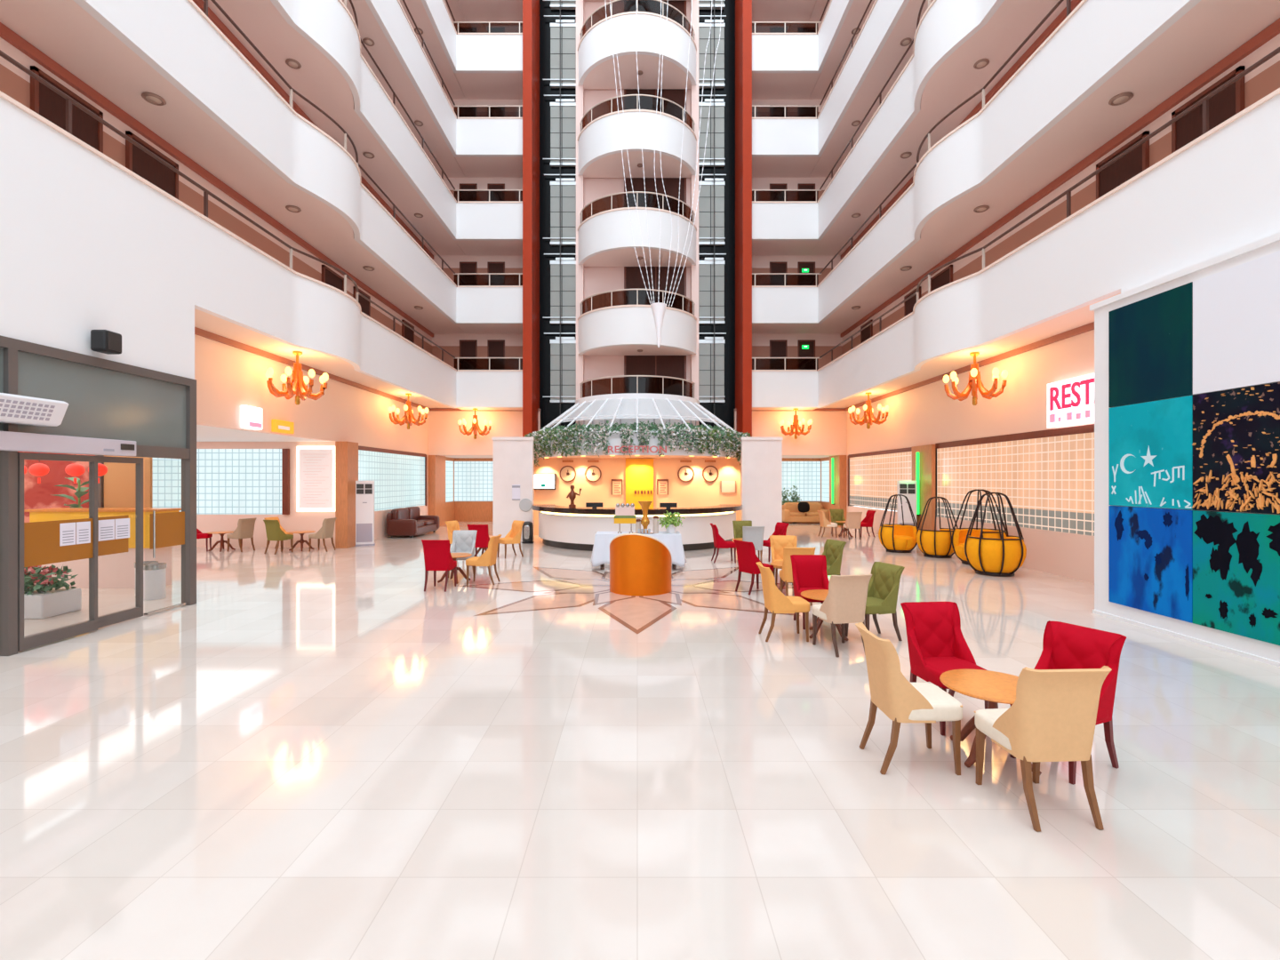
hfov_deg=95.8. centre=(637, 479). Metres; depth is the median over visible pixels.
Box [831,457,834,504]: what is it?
tube
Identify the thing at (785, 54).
gallery balcony
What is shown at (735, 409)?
trim
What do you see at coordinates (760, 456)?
wall
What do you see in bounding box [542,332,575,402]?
window
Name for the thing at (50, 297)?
wall
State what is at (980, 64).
diffuser
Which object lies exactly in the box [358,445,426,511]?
window
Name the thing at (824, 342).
wall
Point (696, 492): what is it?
wall
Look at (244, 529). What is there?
upholstered chair
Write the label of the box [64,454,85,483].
lantern
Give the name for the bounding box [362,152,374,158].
ceiling lamp
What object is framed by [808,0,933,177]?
gallery balcony
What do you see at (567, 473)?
wall clock
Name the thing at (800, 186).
door
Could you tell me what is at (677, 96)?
door
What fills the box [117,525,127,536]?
print
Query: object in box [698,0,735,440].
wall
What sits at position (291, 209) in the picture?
diffuser
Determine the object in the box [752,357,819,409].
gallery balcony
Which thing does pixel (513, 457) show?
wall
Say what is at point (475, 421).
chandelier
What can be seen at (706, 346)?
window
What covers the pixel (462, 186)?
door
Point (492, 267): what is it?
door
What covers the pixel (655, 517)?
glass jar
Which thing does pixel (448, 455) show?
ceiling
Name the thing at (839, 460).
column
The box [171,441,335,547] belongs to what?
wall
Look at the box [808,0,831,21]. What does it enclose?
gallery balcony
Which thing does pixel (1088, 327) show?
trim
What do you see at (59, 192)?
gallery balcony
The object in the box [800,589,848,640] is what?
round coffee table
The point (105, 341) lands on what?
wall speaker
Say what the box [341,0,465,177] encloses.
gallery balcony
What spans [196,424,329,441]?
ceiling
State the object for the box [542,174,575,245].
window
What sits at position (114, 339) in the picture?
grille
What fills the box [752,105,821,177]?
gallery balcony
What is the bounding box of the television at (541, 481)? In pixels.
[534,473,555,489]
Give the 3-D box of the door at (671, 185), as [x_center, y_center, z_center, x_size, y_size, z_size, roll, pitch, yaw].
[0.675,-10.645,21.885,2.350,2.050,0.070,0,0,0]
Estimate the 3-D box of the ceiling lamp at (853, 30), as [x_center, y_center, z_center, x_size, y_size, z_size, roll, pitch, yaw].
[7.950,-16.302,21.000,0.320,0.055,0.320,0,0,0]
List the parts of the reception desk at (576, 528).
panel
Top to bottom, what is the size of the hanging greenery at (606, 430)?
0.634 m
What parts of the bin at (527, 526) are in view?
plate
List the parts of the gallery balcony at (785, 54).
handrail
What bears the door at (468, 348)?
in the wall at (450, 342)
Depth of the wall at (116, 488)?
11.50 m
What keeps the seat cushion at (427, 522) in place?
on the sofa at (408, 521)
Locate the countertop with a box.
[532,504,742,514]
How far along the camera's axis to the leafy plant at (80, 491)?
11.71 m
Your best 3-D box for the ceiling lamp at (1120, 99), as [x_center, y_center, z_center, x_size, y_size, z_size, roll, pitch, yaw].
[7.950,-6.253,9.500,0.320,0.055,0.320,0,0,0]
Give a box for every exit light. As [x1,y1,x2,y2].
[801,268,808,271]
[801,344,808,349]
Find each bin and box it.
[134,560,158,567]
[521,520,533,543]
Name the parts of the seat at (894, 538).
cushion panel, cushion panel, cushion panel, cushion panel, cushion panel, cushion panel, cushion panel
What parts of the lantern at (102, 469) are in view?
lamp shade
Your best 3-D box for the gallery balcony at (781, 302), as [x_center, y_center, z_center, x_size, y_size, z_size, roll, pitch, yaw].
[5.925,-7.252,23.885,2.850,2.003,1.830,0,0,0]
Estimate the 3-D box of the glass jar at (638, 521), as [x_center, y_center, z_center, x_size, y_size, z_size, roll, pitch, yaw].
[0.020,1.045,13.250,0.140,0.320,0.138,0,0,0]
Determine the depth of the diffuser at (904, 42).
17.09 m
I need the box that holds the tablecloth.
[590,531,686,567]
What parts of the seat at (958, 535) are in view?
cushion panel, cushion panel, cushion panel, cushion panel, cushion panel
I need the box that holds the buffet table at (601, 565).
[600,563,676,569]
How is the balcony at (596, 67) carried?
attached to the column at (580, 4)
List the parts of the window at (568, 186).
pane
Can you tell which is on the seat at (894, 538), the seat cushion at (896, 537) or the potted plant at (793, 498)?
the seat cushion at (896, 537)
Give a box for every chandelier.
[265,351,328,404]
[387,393,428,429]
[458,408,491,439]
[779,408,812,439]
[848,392,888,428]
[943,352,1007,405]
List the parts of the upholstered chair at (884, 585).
leg, leg, leg, seat, backrest, leg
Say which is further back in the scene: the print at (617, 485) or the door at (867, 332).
the door at (867, 332)
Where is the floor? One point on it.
(319, 755)
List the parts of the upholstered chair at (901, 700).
leg, leg, backrest, leg, seat, leg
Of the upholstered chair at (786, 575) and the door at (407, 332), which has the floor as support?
the upholstered chair at (786, 575)
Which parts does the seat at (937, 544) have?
cushion panel, cushion panel, cushion panel, cushion panel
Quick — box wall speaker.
[90,329,121,354]
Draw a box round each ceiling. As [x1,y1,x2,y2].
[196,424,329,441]
[428,453,492,457]
[781,453,846,457]
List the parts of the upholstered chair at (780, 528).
seat, leg, backrest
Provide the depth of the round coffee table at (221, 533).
16.30 m
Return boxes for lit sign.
[240,405,262,429]
[271,419,294,433]
[1047,373,1094,428]
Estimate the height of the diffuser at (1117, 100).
0.025 m
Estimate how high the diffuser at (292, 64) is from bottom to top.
0.025 m
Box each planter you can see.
[24,564,81,618]
[143,562,166,599]
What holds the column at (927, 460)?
on the floor
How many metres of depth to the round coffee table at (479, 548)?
14.90 m
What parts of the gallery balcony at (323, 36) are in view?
rail post, handrail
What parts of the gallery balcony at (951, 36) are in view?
handrail, rail post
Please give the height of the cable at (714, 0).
22.600 m
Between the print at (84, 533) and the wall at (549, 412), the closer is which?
the print at (84, 533)
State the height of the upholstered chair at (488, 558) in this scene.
0.932 m
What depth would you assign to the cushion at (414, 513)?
21.54 m
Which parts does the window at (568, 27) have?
pane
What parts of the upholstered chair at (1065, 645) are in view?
seat, leg, backrest, leg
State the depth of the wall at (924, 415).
13.35 m
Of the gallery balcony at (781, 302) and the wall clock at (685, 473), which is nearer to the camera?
the wall clock at (685, 473)
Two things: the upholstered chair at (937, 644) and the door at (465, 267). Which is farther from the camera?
the door at (465, 267)
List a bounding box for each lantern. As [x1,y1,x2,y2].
[28,452,49,483]
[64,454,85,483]
[88,455,107,483]
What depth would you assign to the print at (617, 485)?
20.96 m
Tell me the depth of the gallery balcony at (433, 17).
21.68 m
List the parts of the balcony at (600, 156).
rail post, handrail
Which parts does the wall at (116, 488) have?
post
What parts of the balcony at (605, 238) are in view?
rail post, handrail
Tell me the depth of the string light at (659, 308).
17.00 m
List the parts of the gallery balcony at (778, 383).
handrail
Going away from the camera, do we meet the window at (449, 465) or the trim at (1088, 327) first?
the trim at (1088, 327)
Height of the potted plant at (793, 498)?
1.749 m
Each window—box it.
[152,448,281,514]
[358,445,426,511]
[445,460,453,502]
[454,461,492,501]
[542,0,575,9]
[542,15,575,87]
[542,95,575,167]
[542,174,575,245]
[542,253,575,324]
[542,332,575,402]
[698,0,725,9]
[698,15,726,87]
[698,95,726,167]
[698,174,726,245]
[698,253,726,324]
[698,332,726,402]
[781,461,820,501]
[821,460,829,502]
[848,447,911,511]
[935,424,1094,535]
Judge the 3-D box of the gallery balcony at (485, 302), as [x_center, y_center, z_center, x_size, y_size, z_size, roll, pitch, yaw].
[-5.925,-7.252,23.885,2.850,2.003,1.830,0,0,0]
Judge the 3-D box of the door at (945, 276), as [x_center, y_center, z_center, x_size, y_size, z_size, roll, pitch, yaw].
[8.760,-4.950,16.650,0.120,2.100,1.100,0,0,0]
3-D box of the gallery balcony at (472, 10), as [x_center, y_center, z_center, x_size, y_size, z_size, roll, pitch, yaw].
[-5.925,-20.652,23.885,2.850,2.003,1.830,0,0,0]
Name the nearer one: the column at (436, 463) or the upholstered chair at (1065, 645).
the upholstered chair at (1065, 645)
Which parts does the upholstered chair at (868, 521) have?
seat, backrest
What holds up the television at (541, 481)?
attached to the wall at (696, 492)
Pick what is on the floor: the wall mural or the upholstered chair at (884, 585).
the upholstered chair at (884, 585)
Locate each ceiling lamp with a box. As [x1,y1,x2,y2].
[141,91,166,105]
[285,58,301,69]
[285,205,301,212]
[362,37,374,46]
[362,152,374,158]
[362,265,374,271]
[414,27,423,34]
[414,120,423,126]
[414,213,423,217]
[414,305,423,309]
[637,70,642,75]
[851,27,860,34]
[851,120,860,126]
[851,213,860,217]
[851,305,860,309]
[900,37,911,46]
[900,152,911,158]
[900,265,911,271]
[973,58,989,69]
[973,205,989,212]
[1108,91,1133,105]
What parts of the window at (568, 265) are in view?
pane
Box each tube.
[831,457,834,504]
[916,452,920,515]
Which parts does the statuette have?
arm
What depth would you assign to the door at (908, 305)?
18.49 m
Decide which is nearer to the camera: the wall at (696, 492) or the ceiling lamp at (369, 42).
the ceiling lamp at (369, 42)
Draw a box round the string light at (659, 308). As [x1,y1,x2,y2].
[605,0,721,347]
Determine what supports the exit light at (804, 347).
attached to the wall at (824, 342)
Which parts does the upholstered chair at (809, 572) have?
leg, backrest, seat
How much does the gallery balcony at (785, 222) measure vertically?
2.003 m
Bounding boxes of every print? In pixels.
[62,530,73,543]
[79,528,88,541]
[100,526,112,538]
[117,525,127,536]
[614,482,620,492]
[659,482,665,492]
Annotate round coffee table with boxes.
[207,530,235,551]
[288,530,315,551]
[437,552,471,583]
[474,536,494,556]
[769,560,792,589]
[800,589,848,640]
[835,520,853,536]
[939,669,1041,775]
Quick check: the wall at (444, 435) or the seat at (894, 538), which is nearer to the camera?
the seat at (894, 538)
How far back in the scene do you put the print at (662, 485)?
20.96 m
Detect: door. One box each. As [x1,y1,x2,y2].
[17,452,97,651]
[30,65,103,153]
[97,456,143,628]
[125,130,178,199]
[144,510,186,615]
[321,264,343,291]
[352,286,370,316]
[401,319,414,343]
[459,183,477,189]
[459,261,477,272]
[459,339,477,357]
[487,183,504,189]
[487,261,504,272]
[487,339,504,357]
[624,88,686,110]
[624,177,686,203]
[624,266,686,296]
[624,355,686,381]
[661,0,686,16]
[769,183,787,189]
[769,261,787,272]
[769,339,787,357]
[797,183,815,189]
[797,261,815,272]
[797,339,815,357]
[860,319,872,343]
[904,286,921,316]
[930,264,952,291]
[1096,130,1149,199]
[1171,65,1244,153]
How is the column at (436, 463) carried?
on the floor
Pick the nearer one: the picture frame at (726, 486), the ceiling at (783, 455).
the picture frame at (726, 486)
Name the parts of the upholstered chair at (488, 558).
leg, leg, seat, backrest, leg, leg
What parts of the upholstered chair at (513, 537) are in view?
leg, seat, backrest, leg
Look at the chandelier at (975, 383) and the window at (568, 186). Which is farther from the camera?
the window at (568, 186)
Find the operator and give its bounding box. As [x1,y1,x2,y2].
[0,431,135,455]
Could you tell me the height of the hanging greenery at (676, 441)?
1.301 m
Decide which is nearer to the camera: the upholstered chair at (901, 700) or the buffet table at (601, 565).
the upholstered chair at (901, 700)
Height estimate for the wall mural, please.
4.640 m
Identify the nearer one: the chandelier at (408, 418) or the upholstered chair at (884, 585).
the upholstered chair at (884, 585)
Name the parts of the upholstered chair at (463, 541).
seat, backrest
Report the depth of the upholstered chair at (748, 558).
10.16 m
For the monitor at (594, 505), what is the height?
0.160 m
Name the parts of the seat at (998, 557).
cushion panel, cushion panel, cushion panel, cushion panel, cushion panel, cushion panel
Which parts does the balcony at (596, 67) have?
handrail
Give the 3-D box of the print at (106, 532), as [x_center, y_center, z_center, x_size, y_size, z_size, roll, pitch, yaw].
[-7.217,0.714,7.860,0.001,0.152,0.180,0,0,0]
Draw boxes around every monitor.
[585,502,602,508]
[659,503,677,508]
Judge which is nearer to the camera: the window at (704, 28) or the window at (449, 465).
the window at (704, 28)
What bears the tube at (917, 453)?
attached to the column at (927, 460)
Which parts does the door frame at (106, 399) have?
transom pane, frame, transom pane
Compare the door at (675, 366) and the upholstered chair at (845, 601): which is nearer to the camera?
the upholstered chair at (845, 601)
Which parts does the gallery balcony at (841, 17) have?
handrail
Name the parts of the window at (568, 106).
pane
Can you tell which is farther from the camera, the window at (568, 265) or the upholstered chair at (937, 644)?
the window at (568, 265)
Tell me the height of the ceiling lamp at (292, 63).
0.055 m
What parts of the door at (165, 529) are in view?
handle, rail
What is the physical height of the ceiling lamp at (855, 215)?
0.055 m
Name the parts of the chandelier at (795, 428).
arm, arm, stem, arm, arm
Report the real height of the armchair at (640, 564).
1.083 m
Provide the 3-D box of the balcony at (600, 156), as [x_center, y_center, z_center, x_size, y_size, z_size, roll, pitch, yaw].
[0.000,-12.332,20.805,4.555,1.923,2.009,0,0,0]
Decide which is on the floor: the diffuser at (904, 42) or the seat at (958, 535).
the seat at (958, 535)
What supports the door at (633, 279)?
in the wall at (596, 279)
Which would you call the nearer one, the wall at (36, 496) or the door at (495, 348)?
the wall at (36, 496)
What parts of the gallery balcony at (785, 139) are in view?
handrail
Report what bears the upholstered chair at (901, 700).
on the floor
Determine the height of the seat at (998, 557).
1.741 m
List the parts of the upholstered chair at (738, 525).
backrest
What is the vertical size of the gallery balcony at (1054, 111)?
2.006 m
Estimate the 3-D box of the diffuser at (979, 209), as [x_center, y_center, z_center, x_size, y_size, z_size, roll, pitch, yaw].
[7.950,-6.237,13.350,0.200,0.025,0.200,0,0,0]
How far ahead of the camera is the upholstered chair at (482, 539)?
13.98 m
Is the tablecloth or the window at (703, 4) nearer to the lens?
the tablecloth
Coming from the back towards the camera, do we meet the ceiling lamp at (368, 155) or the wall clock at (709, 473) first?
the wall clock at (709, 473)
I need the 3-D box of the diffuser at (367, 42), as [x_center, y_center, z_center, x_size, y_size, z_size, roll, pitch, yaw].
[-7.950,-12.938,17.100,0.200,0.025,0.200,0,0,0]
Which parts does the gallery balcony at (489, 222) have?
handrail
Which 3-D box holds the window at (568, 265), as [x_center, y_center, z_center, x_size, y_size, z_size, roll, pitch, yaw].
[-3.275,-8.100,24.500,1.450,2.940,0.200,0,0,0]
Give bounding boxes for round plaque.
[519,498,532,511]
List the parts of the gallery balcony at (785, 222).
handrail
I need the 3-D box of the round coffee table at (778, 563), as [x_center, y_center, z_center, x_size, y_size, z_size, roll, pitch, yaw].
[2.680,1.733,10.150,0.680,0.531,0.680,0,0,0]
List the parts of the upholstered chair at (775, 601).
leg, leg, backrest, seat, leg, leg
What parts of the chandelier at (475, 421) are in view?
arm, arm, stem, arm, arm, arm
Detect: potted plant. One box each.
[657,510,685,533]
[781,487,791,504]
[788,485,800,502]
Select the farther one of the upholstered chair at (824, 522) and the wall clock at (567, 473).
the wall clock at (567, 473)
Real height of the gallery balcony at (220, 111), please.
2.006 m
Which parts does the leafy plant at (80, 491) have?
stem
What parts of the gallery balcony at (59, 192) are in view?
rail post, rail post, rail post, rail post, rail post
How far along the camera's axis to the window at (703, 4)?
24.47 m
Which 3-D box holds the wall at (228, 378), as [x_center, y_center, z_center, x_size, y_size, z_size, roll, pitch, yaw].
[-8.900,-11.000,11.000,0.200,26.000,34.000,0,0,0]
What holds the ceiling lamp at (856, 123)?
attached to the gallery balcony at (876, 51)
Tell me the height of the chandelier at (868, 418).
1.240 m
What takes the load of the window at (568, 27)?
in the wall at (549, 412)
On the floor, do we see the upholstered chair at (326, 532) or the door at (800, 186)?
the upholstered chair at (326, 532)
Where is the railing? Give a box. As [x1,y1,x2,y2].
[579,375,695,398]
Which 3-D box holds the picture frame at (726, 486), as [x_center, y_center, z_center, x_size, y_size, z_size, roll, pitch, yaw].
[3.300,0.240,20.960,0.540,0.420,0.040,0,0,0]
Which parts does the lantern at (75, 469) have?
lamp shade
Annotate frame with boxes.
[0,335,196,655]
[611,479,622,494]
[656,479,668,494]
[720,480,735,492]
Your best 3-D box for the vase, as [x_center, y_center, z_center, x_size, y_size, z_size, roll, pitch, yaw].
[0.180,0.845,13.150,0.340,0.720,0.340,0,0,0]
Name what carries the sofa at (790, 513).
on the floor
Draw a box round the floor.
[0,521,1279,959]
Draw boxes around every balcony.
[0,0,464,333]
[0,49,457,408]
[202,0,465,255]
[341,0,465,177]
[399,0,465,99]
[443,0,465,21]
[452,21,522,99]
[452,272,522,333]
[453,105,522,177]
[453,189,522,255]
[454,357,522,409]
[458,0,522,21]
[577,0,696,88]
[577,94,696,177]
[577,191,696,266]
[577,288,696,355]
[752,0,815,21]
[752,21,822,99]
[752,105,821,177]
[752,189,821,255]
[752,272,822,333]
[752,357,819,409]
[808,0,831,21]
[808,0,875,99]
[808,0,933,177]
[808,0,1071,255]
[809,0,1279,333]
[816,46,1279,408]
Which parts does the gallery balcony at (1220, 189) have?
rail post, rail post, rail post, rail post, rail post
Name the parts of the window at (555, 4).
pane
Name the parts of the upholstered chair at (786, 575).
leg, leg, backrest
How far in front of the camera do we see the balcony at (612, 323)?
20.20 m
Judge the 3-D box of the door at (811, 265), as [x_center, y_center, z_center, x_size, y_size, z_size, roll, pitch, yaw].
[7.250,-8.300,24.785,0.740,2.100,0.070,0,0,0]
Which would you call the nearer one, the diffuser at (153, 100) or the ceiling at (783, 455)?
the diffuser at (153, 100)
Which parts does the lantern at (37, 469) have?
lamp shade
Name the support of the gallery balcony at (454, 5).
attached to the wall at (228, 378)
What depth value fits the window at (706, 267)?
24.47 m
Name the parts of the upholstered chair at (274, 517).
backrest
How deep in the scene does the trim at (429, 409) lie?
24.24 m
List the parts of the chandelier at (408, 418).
arm, arm, arm, arm, stem, arm, arm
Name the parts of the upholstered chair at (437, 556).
leg, leg, backrest, leg, seat, leg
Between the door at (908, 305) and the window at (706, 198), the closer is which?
the door at (908, 305)
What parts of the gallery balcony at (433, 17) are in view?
handrail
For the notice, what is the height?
0.500 m
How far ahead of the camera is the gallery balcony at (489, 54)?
23.05 m
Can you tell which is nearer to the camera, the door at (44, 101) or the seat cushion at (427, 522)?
the door at (44, 101)
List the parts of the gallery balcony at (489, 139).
handrail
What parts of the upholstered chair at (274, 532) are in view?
leg, backrest, leg, seat, leg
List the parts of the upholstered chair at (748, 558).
leg, backrest, leg, leg, seat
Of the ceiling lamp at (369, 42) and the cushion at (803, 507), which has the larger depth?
the cushion at (803, 507)
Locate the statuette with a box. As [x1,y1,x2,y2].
[566,485,581,507]
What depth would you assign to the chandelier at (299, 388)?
13.50 m
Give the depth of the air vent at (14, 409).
6.52 m
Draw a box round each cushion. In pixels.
[391,507,408,519]
[406,506,420,519]
[416,519,434,525]
[417,521,423,527]
[783,502,802,512]
[789,512,805,516]
[797,502,809,511]
[802,502,822,512]
[805,512,819,516]
[894,535,912,539]
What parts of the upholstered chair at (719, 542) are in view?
leg, backrest, seat, leg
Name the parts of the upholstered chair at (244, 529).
seat, leg, backrest, leg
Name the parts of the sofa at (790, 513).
armrest, armrest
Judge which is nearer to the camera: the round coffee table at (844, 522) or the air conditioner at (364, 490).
the air conditioner at (364, 490)
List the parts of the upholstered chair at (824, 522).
backrest, seat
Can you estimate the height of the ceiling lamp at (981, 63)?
0.055 m
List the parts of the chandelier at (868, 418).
arm, arm, arm, arm, stem, arm, arm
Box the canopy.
[524,392,751,466]
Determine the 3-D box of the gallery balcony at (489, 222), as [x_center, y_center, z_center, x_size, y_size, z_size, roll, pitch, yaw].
[-5.925,-10.602,23.885,2.850,2.003,1.830,0,0,0]
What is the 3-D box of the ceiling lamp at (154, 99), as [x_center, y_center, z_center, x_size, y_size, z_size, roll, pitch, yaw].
[-7.950,-6.253,9.500,0.320,0.055,0.320,0,0,0]
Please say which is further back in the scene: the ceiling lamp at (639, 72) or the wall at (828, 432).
the wall at (828, 432)
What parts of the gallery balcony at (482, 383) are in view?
handrail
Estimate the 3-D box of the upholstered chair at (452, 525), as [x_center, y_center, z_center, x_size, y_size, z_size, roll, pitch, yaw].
[-4.622,1.538,15.012,0.603,0.932,0.508,0,0,17]
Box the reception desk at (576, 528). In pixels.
[532,504,742,551]
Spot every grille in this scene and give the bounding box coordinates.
[0,399,55,420]
[107,331,121,351]
[356,523,372,542]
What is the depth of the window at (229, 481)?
17.12 m
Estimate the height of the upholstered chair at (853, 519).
0.932 m
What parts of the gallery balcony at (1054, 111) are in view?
rail post, rail post, handrail, rail post, rail post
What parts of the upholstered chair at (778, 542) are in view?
leg, seat, backrest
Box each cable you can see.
[560,0,560,428]
[713,0,714,425]
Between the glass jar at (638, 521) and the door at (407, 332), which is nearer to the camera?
the glass jar at (638, 521)
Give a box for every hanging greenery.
[524,424,750,466]
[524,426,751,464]
[531,420,741,439]
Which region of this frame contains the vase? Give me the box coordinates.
[638,501,652,532]
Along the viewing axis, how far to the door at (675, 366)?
21.87 m
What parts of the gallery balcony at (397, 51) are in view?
handrail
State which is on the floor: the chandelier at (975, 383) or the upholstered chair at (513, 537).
the upholstered chair at (513, 537)
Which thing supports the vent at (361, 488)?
attached to the air conditioner at (364, 490)
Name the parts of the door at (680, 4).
frame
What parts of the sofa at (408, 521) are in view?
frame, armrest, armrest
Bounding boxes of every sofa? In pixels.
[386,506,439,537]
[781,502,829,523]
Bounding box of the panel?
[625,458,653,508]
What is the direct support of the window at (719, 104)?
in the wall at (724, 412)
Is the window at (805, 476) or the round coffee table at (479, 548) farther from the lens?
the window at (805, 476)
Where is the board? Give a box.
[296,446,335,511]
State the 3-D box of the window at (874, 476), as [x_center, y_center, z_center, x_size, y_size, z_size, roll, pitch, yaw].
[8.860,0.015,21.150,0.180,2.130,5.900,0,0,0]
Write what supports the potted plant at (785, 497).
on the floor
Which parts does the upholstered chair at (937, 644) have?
leg, backrest, leg, seat, leg, leg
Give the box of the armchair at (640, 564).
[609,533,671,596]
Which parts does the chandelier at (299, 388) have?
bulb, arm, arm, bulb, bulb, arm, arm, stem, arm, arm, bulb, bulb, arm, arm, bulb, bulb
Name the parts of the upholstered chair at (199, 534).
backrest, seat, leg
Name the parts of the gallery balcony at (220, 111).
rail post, rail post, handrail, rail post, rail post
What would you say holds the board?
attached to the wall at (296, 520)
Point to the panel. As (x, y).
(639, 472)
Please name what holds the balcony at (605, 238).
attached to the column at (580, 4)
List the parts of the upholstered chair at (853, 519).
backrest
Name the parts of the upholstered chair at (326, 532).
leg, seat, leg, backrest, leg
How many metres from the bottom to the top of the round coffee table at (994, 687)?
0.531 m
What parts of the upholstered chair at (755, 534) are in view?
backrest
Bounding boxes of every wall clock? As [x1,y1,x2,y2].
[559,460,575,481]
[584,460,601,481]
[677,460,694,481]
[702,460,719,481]
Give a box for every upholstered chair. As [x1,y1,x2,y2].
[196,528,212,551]
[226,517,255,551]
[263,519,293,554]
[264,516,293,550]
[308,517,336,551]
[421,539,456,591]
[444,520,460,545]
[448,530,477,577]
[465,534,501,584]
[467,524,489,556]
[497,520,524,558]
[710,523,735,563]
[732,520,751,558]
[733,539,773,595]
[742,526,764,562]
[755,561,810,641]
[760,522,789,561]
[769,535,796,586]
[779,546,815,605]
[790,554,829,629]
[811,573,871,656]
[816,510,837,537]
[822,539,846,575]
[829,509,847,535]
[843,512,862,539]
[845,561,904,640]
[855,622,962,775]
[856,510,875,537]
[900,601,988,735]
[973,665,1111,831]
[1009,620,1126,784]
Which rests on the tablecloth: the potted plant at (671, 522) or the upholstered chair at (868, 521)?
the potted plant at (671, 522)
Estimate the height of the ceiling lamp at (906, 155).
0.055 m
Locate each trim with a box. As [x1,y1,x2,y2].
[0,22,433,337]
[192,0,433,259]
[194,327,430,410]
[429,408,539,410]
[735,408,845,410]
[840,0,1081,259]
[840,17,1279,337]
[844,321,1094,410]
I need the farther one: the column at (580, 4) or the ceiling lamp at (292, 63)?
the column at (580, 4)
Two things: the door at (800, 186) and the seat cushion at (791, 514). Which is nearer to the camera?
the door at (800, 186)
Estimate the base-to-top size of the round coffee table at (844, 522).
0.531 m
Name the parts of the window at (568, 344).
pane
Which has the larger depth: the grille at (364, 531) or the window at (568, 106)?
the window at (568, 106)
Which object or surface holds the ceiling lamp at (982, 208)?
attached to the gallery balcony at (1054, 111)
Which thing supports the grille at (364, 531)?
attached to the air conditioner at (364, 490)
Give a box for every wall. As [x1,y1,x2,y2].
[0,37,454,539]
[0,227,194,379]
[17,451,95,570]
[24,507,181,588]
[95,455,152,507]
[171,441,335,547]
[428,408,540,453]
[432,21,522,371]
[454,457,492,521]
[491,436,535,541]
[534,457,740,535]
[539,0,575,429]
[584,0,690,382]
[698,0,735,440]
[734,408,846,453]
[739,436,783,540]
[752,21,842,371]
[781,457,820,521]
[820,33,1279,583]
[1120,225,1279,293]
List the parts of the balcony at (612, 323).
rail post, handrail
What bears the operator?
attached to the door frame at (106, 399)
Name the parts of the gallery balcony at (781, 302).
handrail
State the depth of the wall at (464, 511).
27.80 m
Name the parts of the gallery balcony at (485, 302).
handrail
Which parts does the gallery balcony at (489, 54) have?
handrail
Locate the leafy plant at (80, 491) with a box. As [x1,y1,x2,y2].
[53,477,88,507]
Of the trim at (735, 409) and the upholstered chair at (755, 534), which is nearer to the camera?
the upholstered chair at (755, 534)
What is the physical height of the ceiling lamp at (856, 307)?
0.055 m
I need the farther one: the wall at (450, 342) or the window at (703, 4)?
the wall at (450, 342)
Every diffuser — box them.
[145,96,161,103]
[288,61,297,67]
[288,207,297,211]
[365,40,372,45]
[902,40,909,45]
[976,61,986,67]
[976,207,986,211]
[1112,96,1128,103]
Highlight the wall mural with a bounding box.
[1089,232,1279,667]
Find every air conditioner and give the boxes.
[355,480,375,546]
[896,480,917,545]
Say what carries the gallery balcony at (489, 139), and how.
attached to the wall at (450, 342)
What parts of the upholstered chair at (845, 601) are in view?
leg, seat, leg, leg, backrest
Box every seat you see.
[878,494,917,552]
[916,496,958,558]
[951,489,1007,565]
[963,492,1026,576]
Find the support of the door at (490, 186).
in the wall at (450, 342)
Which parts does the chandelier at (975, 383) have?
bulb, bulb, bulb, arm, arm, arm, bulb, arm, stem, arm, arm, arm, bulb, bulb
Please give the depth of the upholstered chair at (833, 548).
10.13 m
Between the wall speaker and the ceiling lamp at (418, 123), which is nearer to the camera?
the wall speaker
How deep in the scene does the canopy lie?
19.04 m
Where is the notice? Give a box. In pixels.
[512,484,519,500]
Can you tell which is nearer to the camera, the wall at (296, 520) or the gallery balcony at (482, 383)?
the wall at (296, 520)
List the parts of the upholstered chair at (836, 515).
backrest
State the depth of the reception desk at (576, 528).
16.46 m
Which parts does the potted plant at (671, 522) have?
pot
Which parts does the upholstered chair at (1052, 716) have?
leg, seat, leg, leg, backrest, leg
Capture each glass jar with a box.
[635,519,640,532]
[652,515,658,533]
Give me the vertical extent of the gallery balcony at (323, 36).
2.006 m
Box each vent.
[0,392,68,426]
[356,483,372,494]
[899,483,915,493]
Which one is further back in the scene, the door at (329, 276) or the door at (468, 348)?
the door at (468, 348)
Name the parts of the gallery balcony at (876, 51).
handrail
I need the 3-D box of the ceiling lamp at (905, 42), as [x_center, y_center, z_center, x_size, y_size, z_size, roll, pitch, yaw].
[7.950,-12.953,17.100,0.320,0.055,0.320,0,0,0]
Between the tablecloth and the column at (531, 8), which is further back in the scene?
the column at (531, 8)
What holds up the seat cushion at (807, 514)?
on the sofa at (790, 513)
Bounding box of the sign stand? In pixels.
[614,503,636,533]
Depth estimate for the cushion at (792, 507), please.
26.95 m
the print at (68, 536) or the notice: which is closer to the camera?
the print at (68, 536)
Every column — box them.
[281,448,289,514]
[335,441,358,548]
[428,455,445,526]
[522,0,539,436]
[576,0,583,438]
[690,0,698,425]
[735,0,751,436]
[829,455,846,527]
[911,444,935,530]

